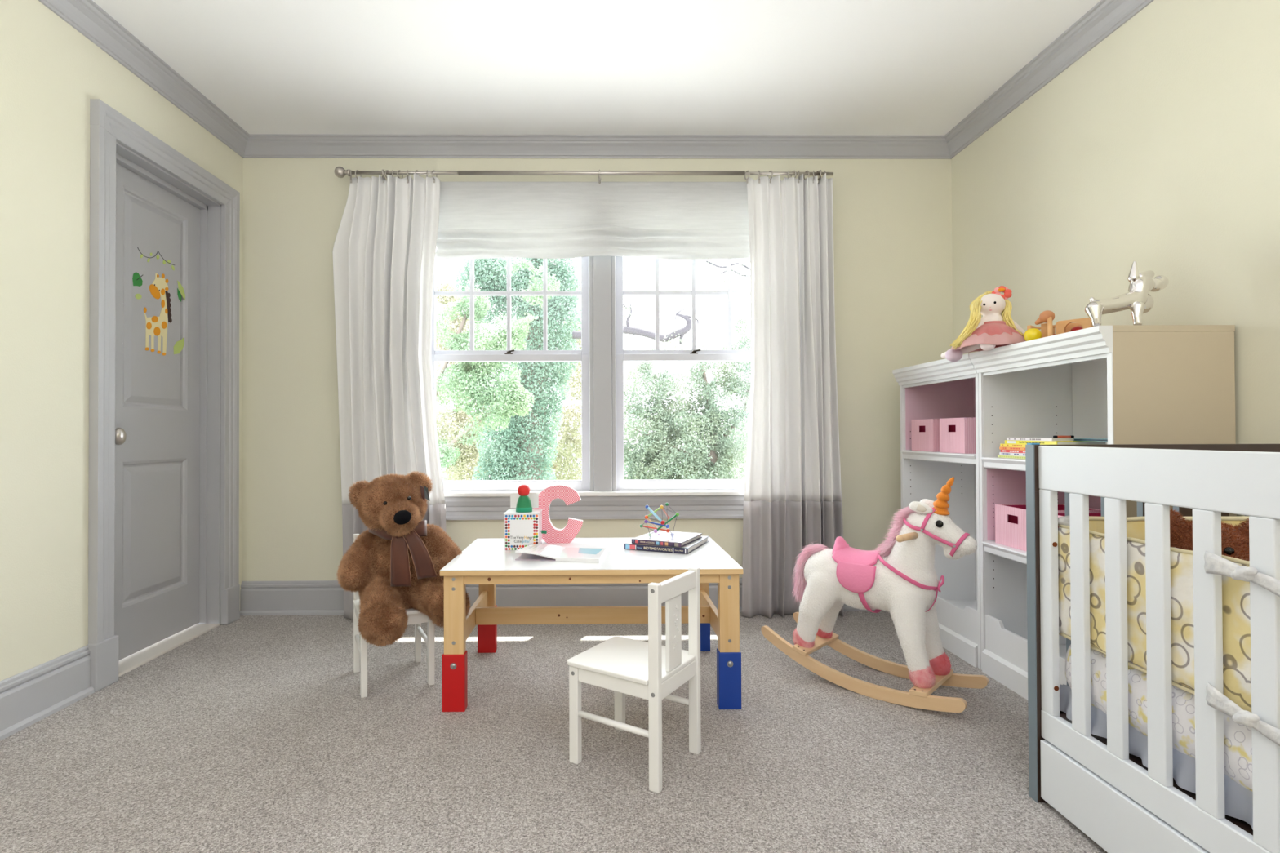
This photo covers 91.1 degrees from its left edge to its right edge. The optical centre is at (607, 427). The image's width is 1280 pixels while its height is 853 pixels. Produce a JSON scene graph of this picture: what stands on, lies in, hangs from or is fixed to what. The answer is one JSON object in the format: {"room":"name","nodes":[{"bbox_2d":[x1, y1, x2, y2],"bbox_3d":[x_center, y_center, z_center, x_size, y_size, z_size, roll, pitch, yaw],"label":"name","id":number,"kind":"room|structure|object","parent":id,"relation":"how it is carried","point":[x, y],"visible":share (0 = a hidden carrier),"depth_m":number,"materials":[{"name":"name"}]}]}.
{"room":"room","nodes":[
{"label":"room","id":0,"kind":"room"},
{"bbox_2d":[0,0,243,680],"bbox_3d":[-1.923,-0.254,0.775,0.140,2.500,5.188,0,-1,-1],"label":"wall","id":1,"kind":"structure","parent":0,"point":[51,72],"depth_m":2.10,"materials":[{"name":"beige paint"}]},
{"bbox_2d":[0,645,94,741],"bbox_3d":[-1.828,0.847,0.208,0.030,0.168,4.072,0,-1,-1],"label":"baseboard","id":2,"kind":"structure","parent":1,"relation":"attached to","point":[29,696],"depth_m":2.05,"materials":[{"name":"grey paint"}]},
{"bbox_2d":[38,0,249,157],"bbox_3d":[-1.820,-1.461,0.718,0.075,0.088,5.048,0,-1,-1],"label":"trim","id":3,"kind":"structure","parent":1,"relation":"attached to","point":[89,19],"depth_m":2.50,"materials":[{"name":"grey paint"}]},
{"bbox_2d":[87,98,239,692],"bbox_3d":[-1.927,-0.115,2.699,0.176,2.139,0.894,0,-1,-1],"label":"door","id":4,"kind":"structure","parent":1,"relation":"in","point":[163,516],"depth_m":2.73,"materials":[{"name":"grey paint"}]},
{"bbox_2d":[132,271,142,286],"bbox_3d":[-1.964,-0.617,2.621,0.002,0.061,0.059,0,-1,-1],"label":"sticker","id":5,"kind":"object","parent":4,"relation":"attached to","point":[137,281],"visible":1,"depth_m":2.62,"materials":[{"name":"green"}]},
{"bbox_2d":[134,293,142,299],"bbox_3d":[-1.965,-0.548,2.624,0.001,0.024,0.037,0,-1,-1],"label":"sticker","id":6,"kind":"object","parent":4,"relation":"attached to","point":[138,296],"visible":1,"depth_m":2.62,"materials":[{"name":"green"}]},
{"bbox_2d":[137,247,174,270],"bbox_3d":[-1.966,-0.739,2.734,0.002,0.066,0.230,0,-1,-1],"label":"sticker","id":7,"kind":"object","parent":4,"relation":"attached to","point":[168,261],"visible":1,"depth_m":2.74,"materials":[{"name":"green"}]},
{"bbox_2d":[143,273,172,355],"bbox_3d":[-1.965,-0.500,2.741,0.002,0.364,0.175,0,-1,-1],"label":"sticker","id":8,"kind":"object","parent":4,"relation":"attached to","point":[155,326],"visible":1,"depth_m":2.75,"materials":[{"name":"beige paper"}]},
{"bbox_2d":[146,322,151,328],"bbox_3d":[-1.964,-0.435,2.685,0.001,0.031,0.031,0,-1,-1],"label":"spot","id":9,"kind":"object","parent":8,"relation":"attached to","point":[148,325],"depth_m":2.68,"materials":[{"name":"orange paper"}]},
{"bbox_2d":[149,284,159,298],"bbox_3d":[-1.965,-0.589,2.721,0.001,0.058,0.067,0,-1,-1],"label":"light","id":10,"kind":"object","parent":8,"relation":"attached to","point":[154,289],"depth_m":2.72,"materials":[{"name":"orange paper"}]},
{"bbox_2d":[151,315,158,322],"bbox_3d":[-1.965,-0.469,2.720,0.001,0.030,0.041,0,-1,-1],"label":"spot","id":11,"kind":"object","parent":8,"relation":"on","point":[154,319],"depth_m":2.72,"materials":[{"name":"orange paper"}]},
{"bbox_2d":[153,326,160,336],"bbox_3d":[-1.965,-0.418,2.734,0.001,0.040,0.041,0,-1,-1],"label":"spot","id":12,"kind":"object","parent":8,"relation":"attached to","point":[157,330],"depth_m":2.73,"materials":[{"name":"orange paper"}]},
{"bbox_2d":[160,288,164,295],"bbox_3d":[-1.966,-0.599,2.771,0.001,0.030,0.026,0,-1,-1],"label":"light","id":13,"kind":"object","parent":8,"relation":"on","point":[162,290],"depth_m":2.77,"materials":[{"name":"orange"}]},
{"bbox_2d":[161,299,164,307],"bbox_3d":[-1.966,-0.547,2.772,0.001,0.037,0.023,0,-1,-1],"label":"light","id":14,"kind":"object","parent":8,"relation":"attached to","point":[162,300],"depth_m":2.77,"materials":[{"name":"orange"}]},
{"bbox_2d":[161,321,166,328],"bbox_3d":[-1.966,-0.454,2.778,0.001,0.033,0.034,0,-1,-1],"label":"light","id":15,"kind":"object","parent":8,"relation":"attached to","point":[163,323],"depth_m":2.78,"materials":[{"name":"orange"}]},
{"bbox_2d":[173,337,184,354],"bbox_3d":[-1.967,-0.375,2.877,0.001,0.088,0.074,0,-1,-1],"label":"sticker","id":16,"kind":"object","parent":4,"relation":"attached to","point":[178,347],"visible":1,"depth_m":2.88,"materials":[{"name":"green paper"}]},
{"bbox_2d":[177,280,185,301],"bbox_3d":[-1.968,-0.625,2.893,0.001,0.094,0.056,0,-1,-1],"label":"sticker","id":17,"kind":"object","parent":4,"relation":"attached to","point":[180,291],"visible":1,"depth_m":2.89,"materials":[{"name":"green paper"}]},
{"bbox_2d":[118,623,219,676],"bbox_3d":[-1.938,0.974,2.688,0.144,0.060,0.670,0,-1,-1],"label":"trim","id":18,"kind":"structure","parent":1,"relation":"attached to","point":[149,653],"depth_m":2.69,"materials":[{"name":"white wood"}]},
{"bbox_2d":[0,611,1107,852],"bbox_3d":[0.045,0.959,0.716,3.826,0.060,5.288,0,-1,-1],"label":"floor","id":19,"kind":"structure","parent":0,"point":[252,734],"depth_m":1.78,"materials":[{"name":"carpet"}]},
{"bbox_2d":[352,533,435,697],"bbox_3d":[-0.811,0.681,2.368,0.262,0.532,0.297,0,-1,-27],"label":"child chair","id":20,"kind":"object","parent":19,"relation":"on","point":[416,618],"visible":0.37,"depth_m":2.30,"materials":[{"name":"white paint"}]},
{"bbox_2d":[336,471,471,646],"bbox_3d":[-0.749,0.457,2.295,0.458,0.599,0.395,0,-1,-20],"label":"teddy bear","id":21,"kind":"object","parent":20,"relation":"on","point":[394,566],"visible":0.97,"depth_m":2.21},
{"bbox_2d":[440,537,743,711],"bbox_3d":[-0.054,0.709,2.383,1.004,0.471,0.629,0,-1,-1],"label":"table","id":22,"kind":"object","parent":19,"relation":"on","point":[485,562],"visible":0.82,"depth_m":2.11,"materials":[{"name":"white wood"}]},
{"bbox_2d":[503,484,546,550],"bbox_3d":[-0.320,0.350,2.479,0.162,0.249,0.137,0,-1,-1],"label":"toy box","id":23,"kind":"object","parent":22,"relation":"on","point":[523,524],"visible":0.98,"depth_m":2.41,"materials":[{"name":"white cardboard"}]},
{"bbox_2d":[533,484,582,543],"bbox_3d":[-0.203,0.357,2.587,0.205,0.237,0.035,0,-1,-1],"label":"letter","id":24,"kind":"object","parent":22,"relation":"on","point":[568,495],"visible":0.88,"depth_m":2.57,"materials":[{"name":"pink paper"}]},
{"bbox_2d":[515,544,606,563],"bbox_3d":[-0.166,0.455,2.300,0.305,0.036,0.212,0,-1,7],"label":"book","id":25,"kind":"object","parent":22,"relation":"on","point":[532,552],"visible":1,"depth_m":2.26,"materials":[{"name":"white paper"}]},
{"bbox_2d":[577,547,603,554],"bbox_3d":[-0.074,0.459,2.324,0.093,0.001,0.114,0,-1,13],"label":"picture","id":26,"kind":"object","parent":25,"relation":"on","point":[580,550],"depth_m":2.32,"materials":[{"name":"teal paper"}]},
{"bbox_2d":[624,535,708,554],"bbox_3d":[0.243,0.462,2.513,0.255,0.022,0.300,0,-1,24],"label":"storybook","id":27,"kind":"object","parent":22,"relation":"on","point":[691,547],"visible":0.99,"depth_m":2.39,"materials":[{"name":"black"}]},
{"bbox_2d":[625,544,630,549],"bbox_3d":[0.078,0.462,2.423,0.018,0.018,0.001,0,-1,24],"label":"picture","id":28,"kind":"object","parent":27,"relation":"on","point":[627,546],"depth_m":2.42},
{"bbox_2d":[629,544,635,549],"bbox_3d":[0.096,0.462,2.414,0.022,0.018,0.001,0,-1,24],"label":"picture","id":29,"kind":"object","parent":27,"relation":"on","point":[632,547],"depth_m":2.41},
{"bbox_2d":[631,530,702,547],"bbox_3d":[0.241,0.443,2.502,0.205,0.017,0.250,0,-1,27],"label":"storybook","id":30,"kind":"object","parent":27,"relation":"on","point":[680,539],"visible":1,"depth_m":2.45,"materials":[{"name":"white paper"}]},
{"bbox_2d":[640,502,679,537],"bbox_3d":[0.207,0.371,2.475,0.154,0.137,0.119,0,-1,-1],"label":"toy","id":31,"kind":"object","parent":30,"relation":"on","point":[664,523],"visible":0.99,"depth_m":2.47,"materials":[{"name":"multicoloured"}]},
{"bbox_2d":[566,566,701,793],"bbox_3d":[0.076,0.672,1.788,0.297,0.532,0.262,-1,-1,34],"label":"child chair","id":32,"kind":"object","parent":19,"relation":"on","point":[651,671],"visible":1,"depth_m":1.72,"materials":[{"name":"white paint"}]},
{"bbox_2d":[760,476,988,712],"bbox_3d":[0.965,0.555,2.324,0.728,0.770,0.294,-1,-1,44],"label":"rocking unicorn","id":33,"kind":"object","parent":19,"relation":"on","point":[900,579],"visible":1,"depth_m":2.20,"materials":[{"name":"white fabric"}]},
{"bbox_2d":[892,353,981,669],"bbox_3d":[1.603,0.328,2.754,0.396,1.227,0.636,0,-1,-1],"label":"bookcase","id":34,"kind":"object","parent":19,"relation":"on","point":[943,388],"visible":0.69,"depth_m":3.05,"materials":[{"name":"beige wood"}]},
{"bbox_2d":[911,418,939,452],"bbox_3d":[1.593,0.037,2.915,0.260,0.148,0.195,0,-1,-1],"label":"storage bin","id":35,"kind":"object","parent":34,"relation":"on","point":[925,433],"visible":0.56,"depth_m":2.88,"materials":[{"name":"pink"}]},
{"bbox_2d":[939,417,976,453],"bbox_3d":[1.595,0.034,2.668,0.260,0.148,0.189,0,-1,-1],"label":"storage bin","id":36,"kind":"object","parent":34,"relation":"on","point":[957,435],"visible":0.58,"depth_m":2.62,"materials":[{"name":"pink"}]},
{"bbox_2d":[968,324,1236,700],"bbox_3d":[1.610,0.322,2.116,0.396,1.227,0.636,0,-1,-1],"label":"bookcase","id":37,"kind":"object","parent":19,"relation":"on","point":[1118,384],"visible":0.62,"depth_m":2.21,"materials":[{"name":"beige wood"}]},
{"bbox_2d":[941,285,1025,361],"bbox_3d":[1.390,-0.386,2.349,0.327,0.270,0.256,-1,-1,44],"label":"doll","id":38,"kind":"object","parent":37,"relation":"on","point":[995,329],"visible":0.98,"depth_m":2.29,"materials":[{"name":"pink fabric"}]},
{"bbox_2d":[997,288,1004,291],"bbox_3d":[1.446,-0.505,2.299,0.026,0.014,0.014,0,-1,-1],"label":"flower","id":39,"kind":"object","parent":38,"relation":"on","point":[998,289],"depth_m":2.29,"materials":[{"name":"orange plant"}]},
{"bbox_2d":[991,285,1011,299],"bbox_3d":[1.454,-0.494,2.310,0.073,0.054,0.019,0,-1,-1],"label":"flower","id":40,"kind":"object","parent":38,"relation":"on","point":[996,295],"depth_m":2.30,"materials":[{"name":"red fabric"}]},
{"bbox_2d":[997,454,1025,458],"bbox_3d":[1.560,0.108,2.243,0.170,0.010,0.252,0,-1,-1],"label":"book","id":41,"kind":"object","parent":37,"relation":"on","point":[998,455],"visible":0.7,"depth_m":2.29,"materials":[{"name":"beige paper"}]},
{"bbox_2d":[999,452,1025,456],"bbox_3d":[1.562,0.098,2.243,0.170,0.010,0.233,0,-1,-1],"label":"book","id":42,"kind":"object","parent":41,"relation":"on","point":[1000,453],"visible":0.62,"depth_m":2.29,"materials":[{"name":"white paper"}]},
{"bbox_2d":[1000,449,1025,453],"bbox_3d":[1.564,0.087,2.242,0.170,0.010,0.230,0,-1,-1],"label":"book","id":43,"kind":"object","parent":42,"relation":"on","point":[1002,451],"visible":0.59,"depth_m":2.28,"materials":[{"name":"red paper"}]},
{"bbox_2d":[999,446,1025,450],"bbox_3d":[1.560,0.077,2.232,0.170,0.010,0.250,0,-1,-1],"label":"book","id":44,"kind":"object","parent":43,"relation":"on","point":[1000,447],"visible":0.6,"depth_m":2.29,"materials":[{"name":"orange paper"}]},
{"bbox_2d":[1000,444,1026,447],"bbox_3d":[1.562,0.066,2.231,0.170,0.011,0.248,0,-1,-1],"label":"book","id":45,"kind":"object","parent":44,"relation":"on","point":[1001,445],"visible":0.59,"depth_m":2.28,"materials":[{"name":"yellow paper"}]},
{"bbox_2d":[1004,440,1105,444],"bbox_3d":[1.565,0.053,2.200,0.170,0.013,0.265,0,-1,-1],"label":"book","id":46,"kind":"object","parent":45,"relation":"on","point":[1006,442],"visible":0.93,"depth_m":2.08,"materials":[{"name":"yellow paper"}]},
{"bbox_2d":[1006,437,1088,440],"bbox_3d":[1.548,0.042,2.201,0.140,0.010,0.232,0,-1,-1],"label":"book","id":47,"kind":"object","parent":46,"relation":"on","point":[1007,438],"visible":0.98,"depth_m":2.15,"materials":[{"name":"white paper"}]},
{"bbox_2d":[1053,435,1074,438],"bbox_3d":[1.526,0.032,2.096,0.072,0.008,0.008,0,-1,-7],"label":"marker","id":48,"kind":"object","parent":47,"relation":"on","point":[1073,436],"visible":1,"depth_m":2.09,"materials":[{"name":"black plastic"}]},
{"bbox_2d":[1072,438,1107,441],"bbox_3d":[1.600,0.040,1.981,0.108,0.008,0.202,0,-1,-1],"label":"book","id":49,"kind":"object","parent":46,"relation":"on","point":[1075,439],"visible":0.41,"depth_m":2.01,"materials":[{"name":"teal paper"}]},
{"bbox_2d":[1023,328,1041,341],"bbox_3d":[1.470,-0.317,2.166,0.052,0.052,0.052,0,-1,-1],"label":"ball","id":50,"kind":"object","parent":37,"relation":"on","point":[1031,334],"visible":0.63,"depth_m":2.15,"materials":[{"name":"yellow plastic"}]},
{"bbox_2d":[1035,310,1054,336],"bbox_3d":[1.502,-0.349,2.131,0.050,0.102,0.090,0,-1,6],"label":"hammer","id":51,"kind":"object","parent":37,"relation":"on","point":[1047,316],"visible":0.99,"depth_m":2.13,"materials":[{"name":"brown wood"}]},
{"bbox_2d":[995,503,1101,551],"bbox_3d":[1.601,0.363,2.277,0.260,0.147,0.200,0,-1,-1],"label":"storage bin","id":52,"kind":"object","parent":37,"relation":"on","point":[1010,518],"visible":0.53,"depth_m":2.30,"materials":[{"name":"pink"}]},
{"bbox_2d":[1026,317,1093,337],"bbox_3d":[1.567,-0.326,2.159,0.085,0.070,0.183,0,-1,-38],"label":"toy","id":53,"kind":"object","parent":37,"relation":"on","point":[1061,326],"visible":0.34,"depth_m":2.13,"materials":[{"name":"brown wood"}]},
{"bbox_2d":[1070,325,1082,331],"bbox_3d":[1.595,-0.322,2.125,0.044,0.044,0.044,0,-1,-1],"label":"ball","id":54,"kind":"object","parent":53,"relation":"in","point":[1077,327],"visible":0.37,"depth_m":2.12,"materials":[{"name":"red"}]},
{"bbox_2d":[1057,511,1101,528],"bbox_3d":[1.604,0.361,2.039,0.260,0.147,0.188,0,-1,-1],"label":"storage bin","id":55,"kind":"object","parent":37,"relation":"on","point":[1060,513],"visible":0.02,"depth_m":2.13,"materials":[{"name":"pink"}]},
{"bbox_2d":[1084,261,1168,326],"bbox_3d":[1.545,-0.395,1.870,0.265,0.202,0.084,0,-1,-7],"label":"dog figurine","id":56,"kind":"object","parent":37,"relation":"on","point":[1137,299],"visible":0.95,"depth_m":1.85,"materials":[{"name":"silver metal"}]},
{"bbox_2d":[1025,443,1279,852],"bbox_3d":[1.444,0.478,0.867,0.743,0.893,1.451,0,-1,-1],"label":"crib","id":57,"kind":"object","parent":19,"relation":"on","point":[1123,805],"visible":0.93,"depth_m":1.25,"materials":[{"name":"white wood"}]},
{"bbox_2d":[1059,644,1253,830],"bbox_3d":[1.439,0.587,0.868,0.678,0.211,1.382,0,-1,-1],"label":"mattress","id":58,"kind":"object","parent":57,"relation":"in","point":[1237,739],"visible":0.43,"depth_m":1.21,"materials":[{"name":"white"}]},
{"bbox_2d":[1169,507,1249,560],"bbox_3d":[1.354,0.336,1.209,0.405,0.334,0.390,0,-1,-1],"label":"teddy bear","id":59,"kind":"object","parent":58,"relation":"on","point":[1234,540],"visible":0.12,"depth_m":1.27},
{"bbox_2d":[1057,515,1279,746],"bbox_3d":[1.419,0.372,0.870,0.714,0.328,1.374,0,-1,-1],"label":"bumper cover","id":60,"kind":"object","parent":57,"relation":"attached to","point":[1237,574],"visible":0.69,"depth_m":1.20,"materials":[{"name":"beige fabric"}]},
{"bbox_2d":[92,0,1100,135],"bbox_3d":[-0.015,-1.561,0.739,3.986,0.100,5.348,0,-1,-1],"label":"ceiling","id":61,"kind":"structure","parent":0,"point":[329,67],"depth_m":2.54,"materials":[{"name":"white paint"}]},
{"bbox_2d":[242,158,952,581],"bbox_3d":[-0.039,-0.237,3.320,3.966,2.500,0.140,0,-1,-1],"label":"wall","id":62,"kind":"structure","parent":0,"point":[892,218],"depth_m":3.25,"materials":[{"name":"beige paint"}]},
{"bbox_2d":[431,238,589,490],"bbox_3d":[-0.528,-0.396,3.321,0.868,1.459,0.090,0,-1,-1],"label":"window","id":63,"kind":"structure","parent":62,"relation":"in","point":[471,355],"depth_m":3.30,"materials":[{"name":"grey paint"}]},
{"bbox_2d":[240,577,883,615],"bbox_3d":[-0.034,0.868,3.225,3.686,0.168,0.030,0,-1,-1],"label":"baseboard","id":64,"kind":"structure","parent":62,"relation":"attached to","point":[305,597],"depth_m":3.22,"materials":[{"name":"grey paint"}]},
{"bbox_2d":[334,166,833,183],"bbox_3d":[-0.114,-1.269,3.193,2.507,0.082,0.132,0,-1,-1],"label":"curtain rod","id":65,"kind":"object","parent":62,"relation":"attached to","point":[340,171],"visible":0.95,"depth_m":3.15,"materials":[{"name":"silver metal"}]},
{"bbox_2d":[350,169,351,182],"bbox_3d":[-1.286,-1.258,3.141,0.009,0.063,0.046,0,-1,-16],"label":"curtain ring","id":66,"kind":"object","parent":65,"relation":"hanging from","point":[350,170],"visible":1,"depth_m":3.13,"materials":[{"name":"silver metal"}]},
{"bbox_2d":[396,169,403,178],"bbox_3d":[-1.041,-1.258,3.144,0.010,0.063,0.045,0,-1,24],"label":"curtain ring","id":67,"kind":"object","parent":65,"relation":"hanging from","point":[398,170],"visible":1,"depth_m":3.13,"materials":[{"name":"silver metal"}]},
{"bbox_2d":[431,169,436,182],"bbox_3d":[-0.869,-1.259,3.146,0.010,0.063,0.045,0,-1,24],"label":"curtain ring","id":68,"kind":"object","parent":65,"relation":"hanging from","point":[433,170],"visible":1,"depth_m":3.14,"materials":[{"name":"silver metal"}]},
{"bbox_2d":[332,173,446,622],"bbox_3d":[-1.089,-0.154,3.110,0.578,2.211,0.107,0,-1,1],"label":"curtain","id":69,"kind":"object","parent":68,"relation":"hanging from","point":[384,252],"visible":0.62,"depth_m":3.13,"materials":[{"name":"white fabric"}]},
{"bbox_2d":[744,170,750,182],"bbox_3d":[0.706,-1.265,3.163,0.009,0.063,0.046,0,-1,-16],"label":"curtain ring","id":70,"kind":"object","parent":65,"relation":"hanging from","point":[747,181],"visible":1,"depth_m":3.16,"materials":[{"name":"silver metal"}]},
{"bbox_2d":[742,173,844,617],"bbox_3d":[0.923,-0.162,3.134,0.509,2.211,0.115,0,-1,-1],"label":"curtain","id":71,"kind":"object","parent":65,"relation":"hanging from","point":[793,497],"visible":0.92,"depth_m":3.14,"materials":[{"name":"white fabric"}]},
{"bbox_2d":[435,181,750,259],"bbox_3d":[-0.063,-1.052,3.194,1.606,0.404,0.080,0,-1,-1],"label":"roman shade","id":72,"kind":"object","parent":62,"relation":"attached to","point":[478,220],"visible":0.98,"depth_m":3.19,"materials":[{"name":"fabric"}]},
{"bbox_2d":[444,489,744,497],"bbox_3d":[-0.020,0.342,3.268,2.150,0.022,0.155,0,-1,-1],"label":"trim","id":73,"kind":"structure","parent":62,"relation":"attached to","point":[621,492],"depth_m":3.19,"materials":[{"name":"white paint"}]},
{"bbox_2d":[444,495,744,519],"bbox_3d":[-0.020,0.412,3.227,2.090,0.120,0.034,0,-1,-1],"label":"trim","id":74,"kind":"structure","parent":62,"relation":"attached to","point":[687,507],"depth_m":3.22,"materials":[{"name":"grey paint"}]},
{"bbox_2d":[243,133,951,159],"bbox_3d":[-0.042,-1.444,3.224,3.686,0.088,0.075,0,-1,-1],"label":"trim","id":75,"kind":"structure","parent":62,"relation":"attached to","point":[258,145],"depth_m":3.23,"materials":[{"name":"grey paint"}]},
{"bbox_2d":[589,255,616,491],"bbox_3d":[-0.025,-0.440,3.251,2.075,1.585,0.042,0,-1,-1],"label":"trim","id":76,"kind":"structure","parent":62,"relation":"attached to","point":[602,433],"depth_m":3.23,"materials":[{"name":"grey paint"}]},
{"bbox_2d":[615,256,751,490],"bbox_3d":[0.469,-0.399,3.332,0.858,1.459,0.090,0,-1,-1],"label":"window","id":77,"kind":"structure","parent":62,"relation":"in","point":[729,354],"depth_m":3.31,"materials":[{"name":"grey paint"}]},
{"bbox_2d":[842,514,844,531],"bbox_3d":[1.199,0.498,3.253,0.057,0.090,0.008,0,-1,-1],"label":"wall outlet","id":78,"kind":"object","parent":62,"relation":"attached to","point":[842,514],"visible":0.13,"depth_m":3.25,"materials":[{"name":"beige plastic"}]},
{"bbox_2d":[951,0,1279,515],"bbox_3d":[1.902,-0.267,0.818,0.140,2.500,5.188,0,-1,-1],"label":"wall","id":79,"kind":"structure","parent":0,"point":[1157,148],"depth_m":2.07,"materials":[{"name":"beige paint"}]},
{"bbox_2d":[944,0,1153,159],"bbox_3d":[1.791,-1.474,0.758,0.075,0.088,5.048,0,-1,-1],"label":"trim","id":80,"kind":"structure","parent":79,"relation":"attached to","point":[1106,16],"depth_m":2.52,"materials":[{"name":"grey paint"}]},
{"label":"outside","id":81,"kind":"structure","parent":0,"visible":0},
{"bbox_3d":[-0.359,4.485,33.458,80.000,0.100,53.000,0,-1,-1],"label":"ground","id":82,"kind":"structure","parent":81,"visible":0},
{"bbox_2d":[435,257,560,468],"bbox_3d":[-1.519,1.075,7.587,1.924,6.251,0.740,0,-1,-1],"label":"maple tree","id":83,"kind":"object","parent":82,"relation":"on","point":[477,375],"visible":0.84,"depth_m":7.49,"materials":[{"name":"green plant"}]},
{"bbox_2d":[435,276,582,480],"bbox_3d":[-2.328,0.313,14.966,4.234,7.928,1.462,0,-1,-1],"label":"tree","id":84,"kind":"object","parent":82,"relation":"on","point":[460,418],"visible":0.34,"depth_m":14.72,"materials":[{"name":"green plant"}]},
{"bbox_2d":[435,404,748,480],"bbox_3d":[-0.290,1.322,23.998,16.118,4.583,2.552,0,-1,-1],"label":"trees","id":85,"kind":"object","parent":82,"relation":"on","point":[574,458],"visible":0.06,"depth_m":23.65,"materials":[{"name":"plant"}]},
{"bbox_2d":[454,257,750,480],"bbox_3d":[-0.183,0.104,8.603,4.214,8.207,1.398,-1,-1,29],"label":"tree","id":86,"kind":"object","parent":82,"relation":"on","point":[522,450],"visible":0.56,"depth_m":8.94,"materials":[{"name":"green plant"}]},
{"bbox_2d":[623,315,751,479],"bbox_3d":[1.592,0.962,13.038,3.060,6.551,2.434,-1,-1,31],"label":"oak tree","id":87,"kind":"object","parent":82,"relation":"on","point":[704,462],"visible":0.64,"depth_m":12.71,"materials":[{"name":"green plant"}]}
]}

